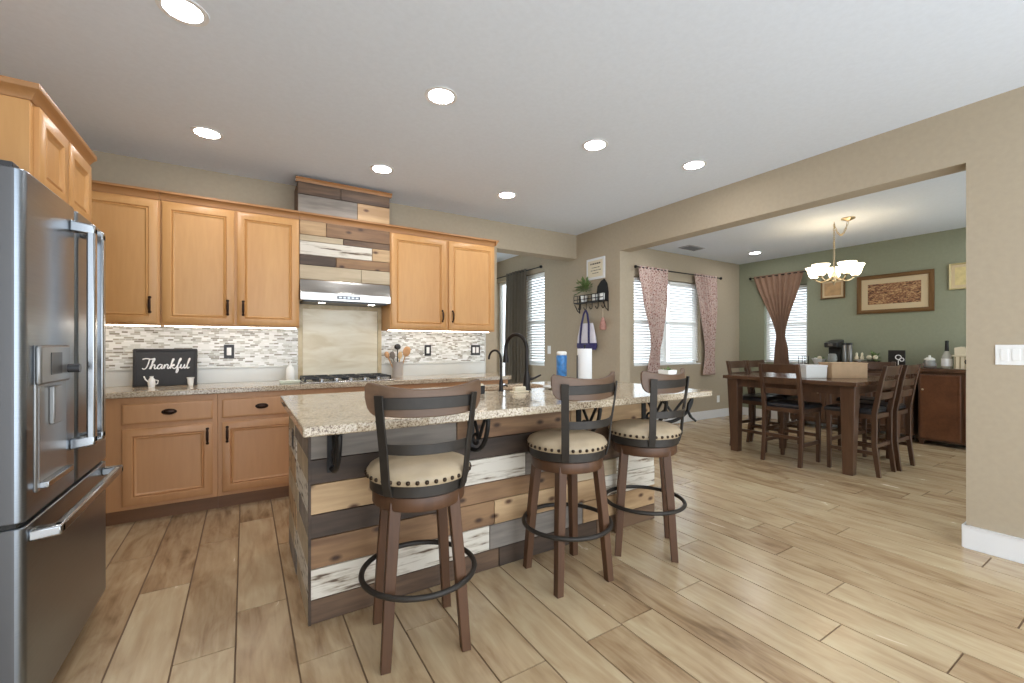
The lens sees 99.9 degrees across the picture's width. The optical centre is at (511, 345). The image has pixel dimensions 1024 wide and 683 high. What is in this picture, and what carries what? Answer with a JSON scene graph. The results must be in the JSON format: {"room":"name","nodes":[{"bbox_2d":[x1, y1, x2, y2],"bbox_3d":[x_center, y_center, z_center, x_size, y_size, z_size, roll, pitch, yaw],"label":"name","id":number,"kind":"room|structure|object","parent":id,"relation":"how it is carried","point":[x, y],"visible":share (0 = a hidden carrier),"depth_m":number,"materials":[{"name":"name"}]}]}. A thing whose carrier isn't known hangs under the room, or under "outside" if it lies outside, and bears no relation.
{"room":"kitchen","nodes":[
{"label":"kitchen","id":0,"kind":"room"},
{"bbox_2d":[90,150,738,412],"bbox_3d":[0.299,-0.123,5.565,9.020,2.740,0.200,0,0,-32],"label":"wall","id":1,"kind":"structure","parent":0,"point":[514,239],"depth_m":5.39,"materials":[{"name":"beige paint"}]},
{"bbox_2d":[92,180,164,326],"bbox_3d":[-3.053,-0.659,3.150,0.774,1.015,0.364,0,0,-32],"label":"upper cabinet","id":2,"kind":"object","parent":1,"relation":"attached to","point":[128,216],"visible":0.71,"depth_m":3.15,"materials":[{"name":"brown wood"}]},
{"bbox_2d":[224,345,233,357],"bbox_3d":[-2.450,0.047,3.724,0.075,0.118,0.008,0,0,-32],"label":"power outlet","id":3,"kind":"object","parent":1,"relation":"attached to","point":[228,349],"visible":1,"depth_m":3.72,"materials":[{"name":"grey plastic"}]},
{"bbox_2d":[159,190,299,328],"bbox_3d":[-2.321,-0.659,3.604,0.945,1.015,0.364,0,0,-32],"label":"upper cabinet","id":4,"kind":"object","parent":1,"relation":"attached to","point":[224,263],"visible":1,"depth_m":3.46,"materials":[{"name":"brown wood"}]},
{"bbox_2d":[106,325,484,368],"bbox_3d":[-1.901,0.011,4.075,3.710,0.338,0.010,0,0,-32],"label":"backsplash","id":5,"kind":"structure","parent":1,"relation":"attached to","point":[252,346],"depth_m":3.82,"materials":[{"name":"tile"}]},
{"bbox_2d":[106,333,485,386],"bbox_3d":[-1.893,0.081,4.074,3.722,0.477,0.024,0,0,-32],"label":"trim","id":6,"kind":"structure","parent":1,"relation":"attached to","point":[114,377],"depth_m":3.86,"materials":[{"name":"tile"}]},
{"bbox_2d":[298,303,381,378],"bbox_3d":[-1.670,-0.041,4.215,0.770,0.718,0.020,0,0,-32],"label":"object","id":7,"kind":"structure","parent":1,"relation":"attached to","point":[332,339],"depth_m":4.20,"materials":[{"name":"stone"}]},
{"bbox_2d":[294,176,391,284],"bbox_3d":[-1.596,-1.028,4.065,0.832,0.880,0.347,0,0,-32],"label":"hood surround","id":8,"kind":"object","parent":1,"relation":"attached to","point":[344,230],"visible":0.99,"depth_m":3.93,"materials":[{"name":"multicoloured wood"}]},
{"bbox_2d":[299,279,390,307],"bbox_3d":[-1.587,-0.487,4.066,0.784,0.196,0.354,0,0,-32],"label":"range hood","id":9,"kind":"object","parent":1,"relation":"attached to","point":[313,292],"visible":0.94,"depth_m":3.93,"materials":[{"name":"metal"}]},
{"bbox_2d":[382,225,498,332],"bbox_3d":[-0.740,-0.659,4.587,1.198,1.015,0.364,0,0,-32],"label":"upper cabinet","id":10,"kind":"object","parent":1,"relation":"attached to","point":[440,281],"visible":0.98,"depth_m":4.42,"materials":[{"name":"brown wood"}]},
{"bbox_2d":[634,280,700,365],"bbox_3d":[2.473,-0.374,6.899,1.600,1.357,0.137,0,0,-32],"label":"window","id":11,"kind":"structure","parent":1,"relation":"in","point":[666,322],"depth_m":6.93,"materials":[{"name":"white plastic"}]},
{"bbox_2d":[634,277,664,361],"bbox_3d":[2.118,-0.396,6.665,0.730,1.285,0.040,0,0,-32],"label":"window blind","id":12,"kind":"object","parent":11,"relation":"attached to","point":[641,342],"visible":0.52,"depth_m":6.57,"materials":[{"name":"white plastic"}]},
{"bbox_2d":[668,281,697,360],"bbox_3d":[2.835,-0.396,7.111,0.740,1.285,0.040,0,0,-32],"label":"window blind","id":13,"kind":"object","parent":11,"relation":"attached to","point":[675,351],"visible":0.88,"depth_m":7.10,"materials":[{"name":"white plastic"}]},
{"bbox_2d":[634,265,721,279],"bbox_3d":[2.726,-1.173,6.908,2.168,0.044,0.048,0,0,-32],"label":"curtain rod","id":14,"kind":"object","parent":1,"relation":"attached to","point":[635,266],"visible":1,"depth_m":6.85,"materials":[{"name":"black metal"}]},
{"bbox_2d":[638,265,667,372],"bbox_3d":[2.149,-0.391,6.548,0.663,1.616,0.061,0,0,-32],"label":"curtain","id":15,"kind":"object","parent":14,"relation":"hanging from","point":[654,283],"visible":0.98,"depth_m":6.56,"materials":[{"name":"fabric"}]},
{"bbox_2d":[694,273,717,374],"bbox_3d":[3.260,-0.355,7.242,0.622,1.686,0.057,0,0,-30],"label":"curtain","id":16,"kind":"object","parent":14,"relation":"hanging from","point":[706,287],"visible":1,"depth_m":7.26,"materials":[{"name":"fabric"}]},
{"bbox_2d":[657,408,728,423],"bbox_3d":[2.594,1.177,6.899,3.714,0.140,0.016,0,0,-32],"label":"baseboard","id":17,"kind":"structure","parent":1,"relation":"attached to","point":[701,415],"depth_m":7.33,"materials":[{"name":"white paint"}]},
{"bbox_2d":[0,0,1023,264],"bbox_3d":[1.272,-1.553,3.998,9.320,0.120,8.450,0,0,-32],"label":"ceiling","id":18,"kind":"structure","parent":0,"point":[324,90],"depth_m":2.52,"materials":[{"name":"paint"}]},
{"bbox_2d":[155,0,208,26],"bbox_3d":[-1.462,-1.491,1.910,0.192,0.004,0.192,0,0,-32],"label":"recessed light","id":19,"kind":"object","parent":18,"relation":"in","point":[187,12],"visible":1,"depth_m":1.92,"materials":[{"name":"white glass"}]},
{"bbox_2d":[190,126,222,139],"bbox_3d":[-2.138,-1.491,3.014,0.192,0.004,0.192,0,0,-32],"label":"recessed light","id":20,"kind":"object","parent":18,"relation":"in","point":[204,132],"visible":1,"depth_m":3.01,"materials":[{"name":"white glass"}]},
{"bbox_2d":[370,164,393,173],"bbox_3d":[-1.097,-1.491,3.627,0.192,0.004,0.192,0,0,-32],"label":"recessed light","id":21,"kind":"object","parent":18,"relation":"in","point":[378,168],"visible":1,"depth_m":3.63,"materials":[{"name":"white paint"}]},
{"bbox_2d":[425,86,456,105],"bbox_3d":[-0.423,-1.491,2.568,0.192,0.004,0.192,0,0,-32],"label":"recessed light","id":22,"kind":"object","parent":18,"relation":"in","point":[438,95],"visible":1,"depth_m":2.56,"materials":[{"name":"white paint"}]},
{"bbox_2d":[497,192,516,198],"bbox_3d":[-0.049,-1.491,4.252,0.192,0.004,0.192,0,0,-32],"label":"recessed light","id":23,"kind":"object","parent":18,"relation":"in","point":[506,195],"visible":1,"depth_m":4.25,"materials":[{"name":"white paint"}]},
{"bbox_2d":[582,139,607,150],"bbox_3d":[0.617,-1.491,3.194,0.192,0.004,0.192,0,0,-32],"label":"recessed light","id":24,"kind":"object","parent":18,"relation":"in","point":[593,144],"visible":1,"depth_m":3.19,"materials":[{"name":"white glass"}]},
{"bbox_2d":[678,245,704,250],"bbox_3d":[2.730,-1.483,6.522,0.380,0.020,0.200,0,0,-32],"label":"ceiling vent","id":25,"kind":"object","parent":18,"relation":"in","point":[688,247],"visible":1,"depth_m":6.50,"materials":[{"name":"grey metal"}]},
{"bbox_2d":[682,160,706,169],"bbox_3d":[1.502,-1.491,3.547,0.192,0.004,0.192,0,0,-32],"label":"recessed light","id":26,"kind":"object","parent":18,"relation":"in","point":[695,164],"visible":1,"depth_m":3.55,"materials":[{"name":"white paint"}]},
{"bbox_2d":[806,216,864,284],"bbox_3d":[3.863,-1.111,5.186,0.586,0.765,0.571,0,0,-32],"label":"chandelier","id":27,"kind":"object","parent":18,"relation":"hanging from","point":[851,267],"visible":1,"depth_m":5.08,"materials":[{"name":"white glass"}]},
{"bbox_2d":[52,415,1023,682],"bbox_3d":[1.272,1.307,3.998,9.320,0.120,8.450,0,0,-32],"label":"floor","id":28,"kind":"structure","parent":0,"point":[815,572],"depth_m":2.07,"materials":[{"name":"brown wood"}]},
{"bbox_2d":[0,159,122,682],"bbox_3d":[-2.014,0.341,1.533,0.802,1.812,0.930,0,0,-32],"label":"refrigerator","id":29,"kind":"object","parent":28,"relation":"on","point":[54,477],"visible":1,"depth_m":1.46,"materials":[{"name":"grey metal"}]},
{"bbox_2d":[102,394,217,525],"bbox_3d":[-2.841,0.803,3.158,1.142,0.888,0.574,0,0,-32],"label":"base cabinet","id":30,"kind":"object","parent":28,"relation":"on","point":[166,447],"visible":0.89,"depth_m":3.08,"materials":[{"name":"brown wood"}]},
{"bbox_2d":[106,373,511,398],"bbox_3d":[-1.724,0.337,3.858,3.779,0.042,0.564,0,0,-32],"label":"countertop","id":31,"kind":"structure","parent":30,"relation":"on","point":[259,386],"depth_m":3.48,"materials":[{"name":"stone"}]},
{"bbox_2d":[132,349,197,386],"bbox_3d":[-2.762,0.170,3.433,0.404,0.296,0.055,0,0,-32],"label":"sign","id":32,"kind":"object","parent":31,"relation":"on","point":[171,367],"visible":1,"depth_m":3.42,"materials":[{"name":"grey"}]},
{"bbox_2d":[285,360,294,379],"bbox_3d":[-1.991,0.221,3.860,0.075,0.192,0.075,0,0,6],"label":"soap bottle","id":33,"kind":"object","parent":31,"relation":"on","point":[290,371],"visible":0.88,"depth_m":3.84,"materials":[{"name":"white plastic"}]},
{"bbox_2d":[298,373,394,383],"bbox_3d":[-1.530,0.294,3.970,0.760,0.045,0.480,0,0,-32],"label":"gas cooktop","id":34,"kind":"object","parent":31,"relation":"in","point":[334,378],"visible":1,"depth_m":3.88,"materials":[{"name":"metal"}]},
{"bbox_2d":[392,362,402,376],"bbox_3d":[-1.163,0.239,4.375,0.112,0.155,0.112,0,0,-32],"label":"utensil crock","id":35,"kind":"object","parent":31,"relation":"on","point":[397,370],"visible":0.94,"depth_m":4.33,"materials":[{"name":"grey ceramic"}]},
{"bbox_2d":[218,390,301,507],"bbox_3d":[-2.111,0.803,3.612,0.575,0.888,0.574,0,0,-32],"label":"base cabinet","id":36,"kind":"object","parent":28,"relation":"on","point":[253,427],"visible":0.85,"depth_m":3.38,"materials":[{"name":"brown wood"}]},
{"bbox_2d":[302,385,395,394],"bbox_3d":[-1.530,0.803,3.972,0.789,0.888,0.574,0,0,-32],"label":"base cabinet","id":37,"kind":"object","parent":28,"relation":"on","point":[346,389],"visible":0.02,"depth_m":3.70,"materials":[{"name":"brown wood"}]},
{"bbox_2d":[358,379,480,675],"bbox_3d":[-0.402,0.693,1.857,0.501,1.107,0.497,0,0,-32],"label":"bar stool","id":38,"kind":"object","parent":28,"relation":"on","point":[426,477],"visible":1,"depth_m":1.69,"materials":[{"name":"brown wood"}]},
{"bbox_2d":[366,451,469,486],"bbox_3d":[-0.401,0.506,1.858,0.436,0.069,0.436,0,0,-32],"label":"seat cushion","id":39,"kind":"object","parent":38,"relation":"on","point":[448,468],"depth_m":1.71,"materials":[{"name":"beige leather"}]},
{"bbox_2d":[396,382,454,388],"bbox_3d":[-0.944,0.803,4.336,0.589,0.888,0.574,0,0,-32],"label":"base cabinet","id":40,"kind":"object","parent":28,"relation":"on","point":[450,384],"visible":0.02,"depth_m":4.14,"materials":[{"name":"brown wood"}]},
{"bbox_2d":[455,380,507,385],"bbox_3d":[-0.430,0.803,4.655,0.619,0.888,0.574,0,0,-32],"label":"base cabinet","id":41,"kind":"object","parent":28,"relation":"on","point":[490,381],"visible":0.02,"depth_m":4.50,"materials":[{"name":"brown wood"}]},
{"bbox_2d":[289,389,696,626],"bbox_3d":[-0.037,0.802,2.881,2.514,0.889,1.185,0,0,-32],"label":"kitchen island","id":42,"kind":"object","parent":28,"relation":"on","point":[334,517],"visible":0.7,"depth_m":2.27,"materials":[{"name":"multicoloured wood"}]},
{"bbox_2d":[280,381,711,437],"bbox_3d":[-0.025,0.337,2.893,2.630,0.042,1.259,0,0,-32],"label":"island countertop","id":43,"kind":"structure","parent":42,"relation":"on","point":[313,415],"depth_m":2.28,"materials":[{"name":"stone"}]},
{"bbox_2d":[488,349,507,390],"bbox_3d":[-0.114,0.170,3.052,0.164,0.293,0.067,0,0,29],"label":"water faucet","id":44,"kind":"object","parent":43,"relation":"on","point":[501,385],"visible":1,"depth_m":3.01,"materials":[{"name":"black metal"}]},
{"bbox_2d":[510,386,528,392],"bbox_3d":[0.049,0.296,2.926,0.120,0.040,0.060,0,0,-32],"label":"soap tray","id":45,"kind":"object","parent":43,"relation":"on","point":[519,389],"visible":1,"depth_m":2.91,"materials":[{"name":"beige plastic"}]},
{"bbox_2d":[503,333,540,389],"bbox_3d":[0.049,0.109,3.155,0.311,0.414,0.123,0,0,29],"label":"kitchen faucet","id":46,"kind":"object","parent":43,"relation":"on","point":[526,378],"visible":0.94,"depth_m":3.09,"materials":[{"name":"black metal"}]},
{"bbox_2d":[556,351,566,376],"bbox_3d":[0.424,0.181,3.677,0.094,0.270,0.094,0,0,-32],"label":"wipes canister","id":47,"kind":"object","parent":43,"relation":"on","point":[561,358],"visible":0.7,"depth_m":3.64,"materials":[{"name":"blue plastic"}]},
{"bbox_2d":[577,345,591,378],"bbox_3d":[0.604,0.152,3.577,0.160,0.328,0.160,0,0,-32],"label":"paper towel holder","id":48,"kind":"object","parent":43,"relation":"on","point":[584,356],"visible":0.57,"depth_m":3.53,"materials":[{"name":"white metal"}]},
{"bbox_2d":[658,366,676,374],"bbox_3d":[1.121,0.231,3.098,0.097,0.170,0.094,0,0,-32],"label":"potted plant","id":49,"kind":"object","parent":43,"relation":"on","point":[667,370],"visible":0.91,"depth_m":3.07,"materials":[{"name":"green plant"}]},
{"bbox_2d":[522,371,617,598],"bbox_3d":[0.301,0.694,2.359,0.497,1.106,0.497,0,0,-32],"label":"bar stool","id":50,"kind":"object","parent":28,"relation":"on","point":[570,450],"visible":1,"depth_m":2.20,"materials":[{"name":"brown wood"}]},
{"bbox_2d":[527,428,606,453],"bbox_3d":[0.301,0.506,2.359,0.436,0.069,0.436,0,0,-32],"label":"seat cushion","id":51,"kind":"object","parent":50,"relation":"on","point":[547,441],"depth_m":2.21,"materials":[{"name":"beige leather"}]},
{"bbox_2d":[606,368,688,562],"bbox_3d":[0.823,0.693,2.683,0.502,1.107,0.502,0,0,-32],"label":"bar stool","id":52,"kind":"object","parent":28,"relation":"on","point":[651,437],"visible":0.94,"depth_m":2.51,"materials":[{"name":"brown wood"}]},
{"bbox_2d":[608,419,680,439],"bbox_3d":[0.823,0.506,2.683,0.436,0.069,0.436,0,0,-32],"label":"seat cushion","id":53,"kind":"object","parent":52,"relation":"on","point":[625,429],"depth_m":2.54,"materials":[{"name":"beige leather"}]},
{"bbox_2d":[726,360,785,452],"bbox_3d":[3.004,0.717,5.323,0.410,1.060,0.525,0,0,-32],"label":"dining chair","id":54,"kind":"object","parent":28,"relation":"on","point":[751,399],"visible":0.49,"depth_m":5.36,"materials":[{"name":"brown wood"}]},
{"bbox_2d":[743,394,785,401],"bbox_3d":[3.038,0.632,5.269,0.410,0.054,0.397,0,0,-32],"label":"seat cushion","id":55,"kind":"object","parent":54,"relation":"on","point":[746,397],"depth_m":5.16,"materials":[{"name":"black leather"}]},
{"bbox_2d":[746,360,803,447],"bbox_3d":[3.378,0.717,5.555,0.410,1.060,0.525,0,0,-32],"label":"dining chair","id":56,"kind":"object","parent":28,"relation":"on","point":[750,363],"visible":0.41,"depth_m":5.57,"materials":[{"name":"brown wood"}]},
{"bbox_2d":[756,393,803,399],"bbox_3d":[3.411,0.632,5.501,0.410,0.054,0.397,0,0,-32],"label":"seat cushion","id":57,"kind":"object","parent":56,"relation":"on","point":[789,397],"depth_m":5.32,"materials":[{"name":"black leather"}]},
{"bbox_2d":[758,363,822,467],"bbox_3d":[3.008,0.717,4.658,0.525,1.060,0.410,0,0,-32],"label":"dining chair","id":58,"kind":"object","parent":28,"relation":"on","point":[801,407],"visible":1,"depth_m":4.59,"materials":[{"name":"brown wood"}]},
{"bbox_2d":[767,399,822,409],"bbox_3d":[3.062,0.632,4.691,0.397,0.054,0.410,0,0,-32],"label":"seat cushion","id":59,"kind":"object","parent":58,"relation":"on","point":[782,404],"depth_m":4.59,"materials":[{"name":"black leather"}]},
{"bbox_2d":[723,372,907,475],"bbox_3d":[3.440,0.796,4.944,1.320,0.902,1.330,0,0,-32],"label":"dining table","id":60,"kind":"object","parent":28,"relation":"on","point":[849,390],"visible":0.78,"depth_m":4.38,"materials":[{"name":"brown wood"}]},
{"bbox_2d":[800,364,827,377],"bbox_3d":[3.276,0.275,4.695,0.236,0.140,0.156,0,0,0],"label":"box","id":61,"kind":"object","parent":60,"relation":"on","point":[807,370],"visible":0.8,"depth_m":4.62,"materials":[{"name":"white ceramic"}]},
{"bbox_2d":[818,362,867,377],"bbox_3d":[3.601,0.263,4.684,0.390,0.167,0.210,0,0,0],"label":"wooden box","id":62,"kind":"object","parent":60,"relation":"on","point":[834,369],"visible":0.86,"depth_m":4.58,"materials":[{"name":"beige wood"}]},
{"bbox_2d":[788,363,923,439],"bbox_3d":[4.916,0.764,6.249,0.421,0.965,1.500,0,0,-32],"label":"base cabinet","id":63,"kind":"object","parent":28,"relation":"on","point":[825,399],"visible":0.1,"depth_m":5.98,"materials":[{"name":"brown wood"}]},
{"bbox_2d":[824,340,843,361],"bbox_3d":[4.793,0.093,6.402,0.242,0.378,0.180,0,0,-32],"label":"coffee maker","id":64,"kind":"object","parent":63,"relation":"on","point":[835,346],"visible":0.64,"depth_m":6.36,"materials":[{"name":"black plastic"}]},
{"bbox_2d":[842,343,846,361],"bbox_3d":[4.865,0.117,6.288,0.062,0.330,0.061,0,0,-32],"label":"coffee canister","id":65,"kind":"object","parent":63,"relation":"on","point":[844,345],"visible":0.74,"depth_m":6.27,"materials":[{"name":"grey metal"}]},
{"bbox_2d":[847,343,852,361],"bbox_3d":[4.899,0.117,6.232,0.062,0.330,0.061,0,0,-32],"label":"coffee canister","id":66,"kind":"object","parent":63,"relation":"on","point":[849,345],"visible":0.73,"depth_m":6.21,"materials":[{"name":"grey metal"}]},
{"bbox_2d":[888,350,905,365],"bbox_3d":[5.187,0.170,5.799,0.025,0.225,0.180,0,0,-32],"label":"letter board","id":67,"kind":"object","parent":63,"relation":"on","point":[898,356],"visible":0.88,"depth_m":5.79,"materials":[{"name":"black plastic"}]},
{"bbox_2d":[824,365,902,477],"bbox_3d":[3.534,0.717,4.328,0.410,1.060,0.525,0,0,-32],"label":"dining chair","id":68,"kind":"object","parent":28,"relation":"on","point":[873,412],"visible":0.88,"depth_m":4.22,"materials":[{"name":"brown wood"}]},
{"bbox_2d":[824,403,886,414],"bbox_3d":[3.500,0.632,4.382,0.410,0.054,0.397,0,0,-32],"label":"seat cushion","id":69,"kind":"object","parent":68,"relation":"on","point":[833,408],"depth_m":4.29,"materials":[{"name":"black leather"}]},
{"bbox_2d":[836,361,895,456],"bbox_3d":[4.206,0.717,5.107,0.525,1.060,0.410,0,0,-32],"label":"dining chair","id":70,"kind":"object","parent":28,"relation":"on","point":[871,365],"visible":0.26,"depth_m":5.13,"materials":[{"name":"brown wood"}]},
{"bbox_2d":[836,396,884,401],"bbox_3d":[4.152,0.632,5.074,0.397,0.054,0.410,0,0,-32],"label":"seat cushion","id":71,"kind":"object","parent":70,"relation":"on","point":[861,397],"depth_m":4.97,"materials":[{"name":"black leather"}]},
{"bbox_2d":[858,364,921,470],"bbox_3d":[3.926,0.717,4.548,0.410,1.060,0.525,0,0,-32],"label":"dining chair","id":72,"kind":"object","parent":28,"relation":"on","point":[899,408],"visible":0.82,"depth_m":4.44,"materials":[{"name":"brown wood"}]},
{"bbox_2d":[860,400,905,409],"bbox_3d":[3.893,0.632,4.603,0.410,0.054,0.397,0,0,-32],"label":"seat cushion","id":73,"kind":"object","parent":72,"relation":"on","point":[864,402],"depth_m":4.52,"materials":[{"name":"black leather"}]},
{"bbox_2d":[918,368,965,444],"bbox_3d":[5.541,0.764,5.242,0.421,0.965,0.830,0,0,-32],"label":"sideboard","id":74,"kind":"object","parent":28,"relation":"on","point":[941,392],"visible":0.48,"depth_m":5.29,"materials":[{"name":"brown wood"}]},
{"bbox_2d":[922,355,936,367],"bbox_3d":[5.356,0.200,5.516,0.140,0.165,0.139,0,0,-32],"label":"candy jar","id":75,"kind":"object","parent":74,"relation":"on","point":[929,362],"visible":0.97,"depth_m":5.48,"materials":[{"name":"white"}]},
{"bbox_2d":[941,341,952,368],"bbox_3d":[5.441,0.107,5.380,0.103,0.350,0.102,0,0,-32],"label":"wine bottle","id":76,"kind":"object","parent":74,"relation":"on","point":[946,359],"visible":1,"depth_m":5.36,"materials":[{"name":"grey glass"}]},
{"bbox_2d":[952,347,965,368],"bbox_3d":[5.551,0.144,5.201,0.170,0.275,0.300,0,0,-32],"label":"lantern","id":77,"kind":"object","parent":74,"relation":"on","point":[959,355],"visible":0.37,"depth_m":5.23,"materials":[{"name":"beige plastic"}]},
{"bbox_2d":[577,310,596,349],"bbox_3d":[0.964,-0.209,5.554,0.081,0.512,0.374,0,0,-32],"label":"tote bag","id":78,"kind":"object","parent":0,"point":[586,335],"visible":0.93,"depth_m":5.51,"materials":[{"name":"fabric"}]},
{"bbox_2d":[497,86,1023,538],"bbox_3d":[1.916,-0.123,4.279,0.170,2.740,8.250,0,0,-32],"label":"wall","id":79,"kind":"structure","parent":0,"point":[984,139],"depth_m":2.73,"materials":[{"name":"beige paint"}]},
{"bbox_2d":[499,282,505,373],"bbox_3d":[0.004,0.058,7.442,0.050,2.387,0.800,0,0,-32],"label":"window","id":80,"kind":"structure","parent":79,"relation":"in","point":[501,285],"depth_m":7.75,"materials":[{"name":"white"}]},
{"bbox_2d":[528,275,544,365],"bbox_3d":[0.390,-0.417,6.740,0.137,1.437,0.560,0,0,-32],"label":"window","id":81,"kind":"structure","parent":79,"relation":"in","point":[530,363],"depth_m":6.95,"materials":[{"name":"white plastic"}]},
{"bbox_2d":[526,272,544,361],"bbox_3d":[0.380,-0.438,6.734,0.040,1.370,0.540,0,0,-32],"label":"window blind","id":82,"kind":"object","parent":81,"relation":"attached to","point":[536,342],"visible":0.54,"depth_m":6.74,"materials":[{"name":"white plastic"}]},
{"bbox_2d":[574,279,608,313],"bbox_3d":[1.005,-0.633,5.492,0.101,0.400,0.556,0,0,-32],"label":"wall rack","id":83,"kind":"object","parent":79,"relation":"attached to","point":[602,287],"visible":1,"depth_m":5.36,"materials":[{"name":"black metal"}]},
{"bbox_2d":[574,276,592,301],"bbox_3d":[0.915,-0.741,5.584,0.281,0.346,0.319,0,0,-32],"label":"trailing plant","id":84,"kind":"object","parent":83,"relation":"on","point":[583,285],"visible":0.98,"depth_m":5.55,"materials":[{"name":"green plant"}]},
{"bbox_2d":[574,299,608,304],"bbox_3d":[1.004,-0.560,5.491,0.098,0.014,0.550,0,0,-32],"label":"shelf","id":85,"kind":"object","parent":83,"relation":"attached to","point":[598,300],"depth_m":5.44,"materials":[{"name":"black metal"}]},
{"bbox_2d":[587,256,604,280],"bbox_3d":[1.064,-0.983,5.469,0.019,0.270,0.330,0,0,-32],"label":"wall sign","id":86,"kind":"object","parent":79,"relation":"attached to","point":[596,266],"visible":0.98,"depth_m":5.44,"materials":[{"name":"white paint"}]},
{"bbox_2d":[588,259,602,277],"bbox_3d":[1.058,-0.983,5.465,0.002,0.210,0.270,0,0,-32],"label":"print","id":87,"kind":"object","parent":86,"relation":"attached to","point":[595,266],"depth_m":5.46,"materials":[{"name":"beige paper"}]},
{"bbox_2d":[962,522,1023,563],"bbox_3d":[3.486,1.177,1.751,0.210,0.140,2.297,0,0,-32],"label":"baseboard","id":88,"kind":"structure","parent":79,"relation":"attached to","point":[1004,546],"depth_m":2.56,"materials":[{"name":"white paint"}]},
{"bbox_2d":[995,345,1023,364],"bbox_3d":[2.921,0.052,2.491,0.008,0.118,0.165,0,0,-32],"label":"light switch","id":89,"kind":"object","parent":79,"relation":"attached to","point":[1004,354],"visible":1,"depth_m":2.51,"materials":[{"name":"white plastic"}]},
{"bbox_2d":[739,227,965,408],"bbox_3d":[5.774,-0.123,5.440,0.150,2.740,6.150,0,0,-32],"label":"wall","id":90,"kind":"structure","parent":0,"point":[922,334],"depth_m":6.22,"materials":[{"name":"paint"}]},
{"bbox_2d":[749,271,806,279],"bbox_3d":[4.482,-1.193,7.227,0.048,0.044,0.998,0,0,-32],"label":"curtain rod","id":91,"kind":"object","parent":90,"relation":"attached to","point":[750,278],"visible":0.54,"depth_m":7.27,"materials":[{"name":"black metal"}]},
{"bbox_2d":[754,270,803,364],"bbox_3d":[4.473,-0.376,7.239,0.060,1.686,0.803,0,0,-32],"label":"curtain","id":92,"kind":"object","parent":91,"relation":"hanging from","point":[778,293],"visible":0.9,"depth_m":7.19,"materials":[{"name":"brown fabric"}]},
{"bbox_2d":[765,284,806,362],"bbox_3d":[4.630,-0.362,7.248,0.137,1.287,0.670,0,0,-32],"label":"window","id":93,"kind":"structure","parent":90,"relation":"in","point":[806,284],"depth_m":7.36,"materials":[{"name":"white"}]},
{"bbox_2d":[766,285,806,360],"bbox_3d":[4.620,-0.373,7.242,0.040,1.240,0.650,0,0,-32],"label":"window blind","id":94,"kind":"object","parent":93,"relation":"attached to","point":[801,287],"visible":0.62,"depth_m":7.12,"materials":[{"name":"white plastic"}]},
{"bbox_2d":[742,407,914,437],"bbox_3d":[5.299,1.177,6.048,0.016,0.140,4.284,0,0,-32],"label":"baseboard","id":95,"kind":"structure","parent":90,"relation":"attached to","point":[744,409],"depth_m":7.35,"materials":[{"name":"white paint"}]},
{"bbox_2d":[821,278,844,299],"bbox_3d":[4.934,-0.875,6.619,0.031,0.295,0.320,0,0,-32],"label":"framed picture","id":96,"kind":"object","parent":90,"relation":"attached to","point":[828,290],"visible":0.83,"depth_m":6.62,"materials":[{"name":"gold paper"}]},
{"bbox_2d":[824,282,840,295],"bbox_3d":[4.938,-0.875,6.621,0.003,0.195,0.220,0,0,-32],"label":"print","id":97,"kind":"object","parent":96,"relation":"attached to","point":[830,289],"depth_m":6.62},
{"bbox_2d":[857,269,934,314],"bbox_3d":[5.319,-0.740,5.999,0.031,0.550,0.840,0,0,-32],"label":"framed picture","id":98,"kind":"object","parent":90,"relation":"attached to","point":[910,291],"visible":1,"depth_m":5.96,"materials":[{"name":"brown wood"}]},
{"bbox_2d":[868,280,920,304],"bbox_3d":[5.323,-0.740,6.001,0.003,0.290,0.580,0,0,-32],"label":"print","id":99,"kind":"object","parent":98,"relation":"attached to","point":[890,292],"depth_m":5.99},
{"bbox_2d":[949,262,965,289],"bbox_3d":[5.696,-0.885,5.391,0.031,0.335,0.315,0,0,-32],"label":"framed picture","id":100,"kind":"object","parent":90,"relation":"attached to","point":[957,271],"visible":0.38,"depth_m":5.46,"materials":[{"name":"beige"}]},
{"bbox_2d":[955,267,965,284],"bbox_3d":[5.700,-0.885,5.394,0.003,0.225,0.205,0,0,-32],"label":"print","id":101,"kind":"object","parent":100,"relation":"attached to","point":[960,272],"depth_m":5.44},
{"bbox_3d":[-1.468,-0.123,7.122,2.920,2.740,0.150,0,0,-32],"label":"wall","id":102,"kind":"structure","parent":0,"visible":0},
{"bbox_2d":[497,265,542,278],"bbox_3d":[0.042,-1.183,7.042,0.048,0.044,1.528,0,0,-32],"label":"curtain rod","id":103,"kind":"object","parent":102,"relation":"attached to","point":[540,266],"visible":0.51,"depth_m":6.69,"materials":[{"name":"black metal"}]},
{"bbox_2d":[505,269,525,382],"bbox_3d":[0.043,0.002,7.037,0.067,2.430,0.674,0,0,-32],"label":"curtain","id":104,"kind":"object","parent":103,"relation":"hanging from","point":[515,306],"visible":0.64,"depth_m":6.99,"materials":[{"name":"grey fabric"}]},
{"bbox_3d":[-2.021,-0.123,0.611,0.150,2.740,6.170,0,0,-32],"label":"wall","id":105,"kind":"structure","parent":0,"visible":0},
{"bbox_2d":[0,75,96,222],"bbox_3d":[-2.213,-0.773,1.707,0.677,0.380,0.724,0,0,-32],"label":"upper cabinet","id":106,"kind":"object","parent":105,"relation":"attached to","point":[35,135],"visible":0.82,"depth_m":1.65,"materials":[{"name":"brown wood"}]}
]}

